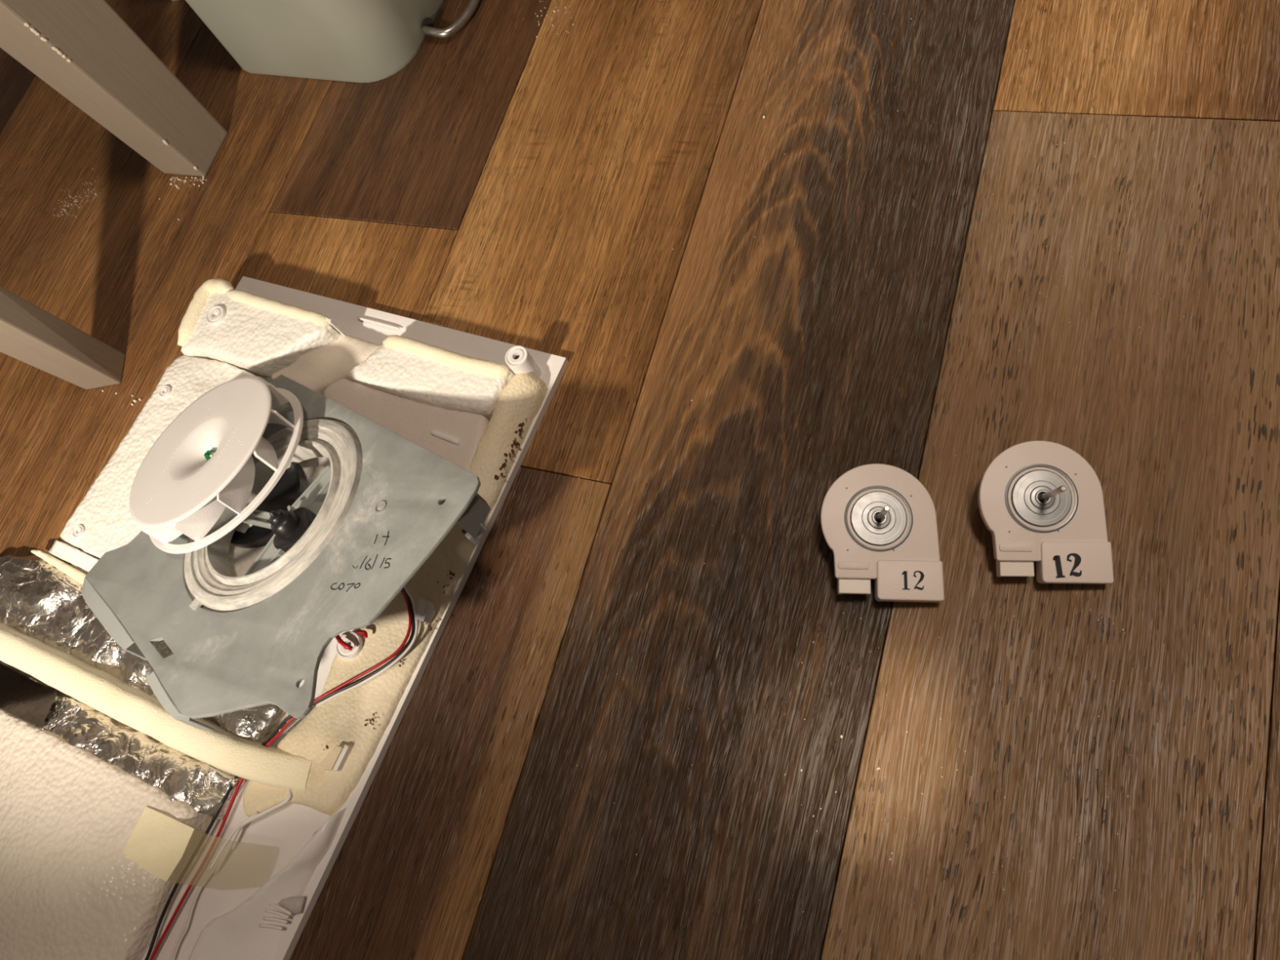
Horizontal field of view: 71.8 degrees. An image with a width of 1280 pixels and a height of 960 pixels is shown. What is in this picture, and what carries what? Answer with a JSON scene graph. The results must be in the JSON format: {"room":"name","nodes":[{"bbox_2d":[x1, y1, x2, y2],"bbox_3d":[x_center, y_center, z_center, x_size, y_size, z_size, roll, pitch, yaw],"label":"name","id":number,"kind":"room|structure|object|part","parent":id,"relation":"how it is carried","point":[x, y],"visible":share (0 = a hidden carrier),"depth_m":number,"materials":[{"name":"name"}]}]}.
{"room":"workspace","nodes":[
{"label":"workspace","id":0,"kind":"room"},
{"bbox_2d":[0,0,1279,959],"bbox_3d":[-0.086,-0.054,0.598,1.958,0.012,2.200,11,72,19],"label":"floor","id":1,"kind":"structure","parent":0,"point":[507,184],"depth_m":0.53,"materials":[{"name":"brown wood"}]},
{"bbox_2d":[0,0,177,389],"bbox_3d":[-0.676,-0.316,0.609,0.430,0.452,0.497,-8,67,12],"label":"furniture leg","id":2,"kind":"object","parent":1,"relation":"on","point":[29,334],"visible":1,"depth_m":0.64,"materials":[{"name":"beige paint"}]},
{"bbox_3d":[-0.476,-0.145,0.497,0.037,0.430,0.069,2,69,16],"label":"leg","id":3,"kind":"part","parent":2,"relation":"part of","materials":[{"name":"beige paint"}]},
{"bbox_2d":[0,0,227,176],"bbox_3d":[-0.717,-0.886,0.695,0.900,0.730,1.050,11,72,19],"label":"furniture leg","id":4,"kind":"object","parent":1,"relation":"on","point":[83,50],"visible":1,"depth_m":0.67,"materials":[{"name":"beige paint"}]},
{"bbox_2d":[0,275,568,959],"bbox_3d":[-0.383,0.145,0.571,0.461,0.040,0.664,18,74,21],"label":"panel","id":5,"kind":"object","parent":1,"relation":"on","point":[107,797],"visible":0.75,"depth_m":0.54,"materials":[{"name":"white plastic"}]},
{"bbox_3d":[-0.387,0.124,0.586,0.430,0.022,0.028,15,73,20],"label":"foam rail","id":6,"kind":"part","parent":5,"relation":"part of","materials":[{"name":"beige plastic"}]},
{"bbox_2d":[144,585,418,959],"bbox_3d":[-0.217,0.171,0.510,0.050,0.033,0.279,31,80,24],"label":"harness","id":7,"kind":"object","parent":5,"relation":"on","point":[407,596],"visible":0.91,"depth_m":0.52,"materials":[{"name":"plastic"}]},
{"bbox_2d":[81,374,490,730],"bbox_3d":[-0.232,0.030,0.536,0.284,0.095,0.206,28,78,23],"label":"fan shroud","id":8,"kind":"object","parent":5,"relation":"on","point":[331,564],"depth_m":0.51,"materials":[{"name":"grey metal"}]},
{"bbox_3d":[-0.281,0.022,0.541,0.045,0.022,0.011,-38,64,-2],"label":"blade","id":9,"kind":"part","parent":8,"relation":"part of","materials":[{"name":"white plastic"}]},
{"bbox_3d":[-0.260,0.014,0.531,0.011,0.019,0.046,18,74,21],"label":"blade","id":10,"kind":"part","parent":8,"relation":"part of","materials":[{"name":"white plastic"}]},
{"bbox_3d":[-0.269,-0.011,0.562,0.123,0.060,0.124,-1,69,15],"label":"fan impeller","id":11,"kind":"part","parent":8,"relation":"part of","materials":[{"name":"white plastic"}]},
{"bbox_3d":[-0.242,-0.002,0.533,0.009,0.025,0.048,-14,66,10],"label":"blade","id":12,"kind":"part","parent":8,"relation":"part of","materials":[{"name":"white plastic"}]},
{"bbox_3d":[-0.234,-0.023,0.543,0.006,0.027,0.048,-44,64,-5],"label":"blade","id":13,"kind":"part","parent":8,"relation":"part of","materials":[{"name":"white plastic"}]},
{"bbox_3d":[-0.253,-0.050,0.576,0.046,0.021,0.011,-21,65,6],"label":"blade","id":14,"kind":"part","parent":8,"relation":"part of","materials":[{"name":"white plastic"}]},
{"bbox_3d":[-0.238,-0.041,0.559,0.048,0.025,0.009,9,71,18],"label":"blade","id":15,"kind":"part","parent":8,"relation":"part of","materials":[{"name":"white plastic"}]},
{"bbox_3d":[-0.202,0.030,0.525,0.029,0.008,0.029,3,59,32],"label":"motor mount","id":16,"kind":"part","parent":8,"relation":"part of","materials":[{"name":"black rubber"}]},
{"bbox_3d":[-0.201,0.031,0.532,0.041,0.006,0.041,3,59,32],"label":"hub plate","id":17,"kind":"part","parent":8,"relation":"part of","materials":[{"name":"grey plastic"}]},
{"bbox_2d":[185,0,479,82],"bbox_3d":[-0.262,-0.479,0.666,0.218,0.262,0.206,11,72,19],"label":"pail","id":18,"kind":"object","parent":1,"relation":"on","point":[353,41],"visible":1,"depth_m":0.72,"materials":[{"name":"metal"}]},
{"bbox_3d":[-0.149,-0.394,0.738,0.027,0.010,0.074,33,80,24],"label":"wire handle","id":19,"kind":"part","parent":18,"relation":"part of","materials":[{"name":"silver metal"}]},
{"bbox_2d":[53,0,1193,912],"bbox_3d":[-0.122,-0.116,0.626,0.899,0.003,0.604,11,72,19],"label":"crumbs","id":20,"kind":"object","parent":1,"relation":"on","point":[763,117],"visible":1,"depth_m":0.62,"materials":[{"name":"beige food"}]},
{"bbox_2d":[820,463,944,602],"bbox_3d":[0.128,0.026,0.471,0.060,0.051,0.075,-6,67,13],"label":"motor","id":21,"kind":"object","parent":1,"relation":"on","point":[879,522],"visible":1,"depth_m":0.47,"materials":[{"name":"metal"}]},
{"bbox_2d":[837,577,871,595],"bbox_3d":[0.115,0.056,0.477,0.018,0.012,0.011,-3,68,14],"label":"socket","id":22,"kind":"object","parent":21,"relation":"attached to","point":[846,586],"depth_m":0.47,"materials":[{"name":"white plastic"}]},
{"bbox_2d":[977,440,1113,584],"bbox_3d":[0.207,0.013,0.451,0.062,0.057,0.073,-3,68,14],"label":"motor","id":23,"kind":"object","parent":1,"relation":"on","point":[1042,502],"visible":1,"depth_m":0.46,"materials":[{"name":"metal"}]},
{"bbox_2d":[995,560,1034,577],"bbox_3d":[0.196,0.045,0.462,0.019,0.012,0.015,11,72,19],"label":"socket","id":24,"kind":"object","parent":23,"relation":"attached to","point":[1005,568],"depth_m":0.46,"materials":[{"name":"white plastic"}]}
]}

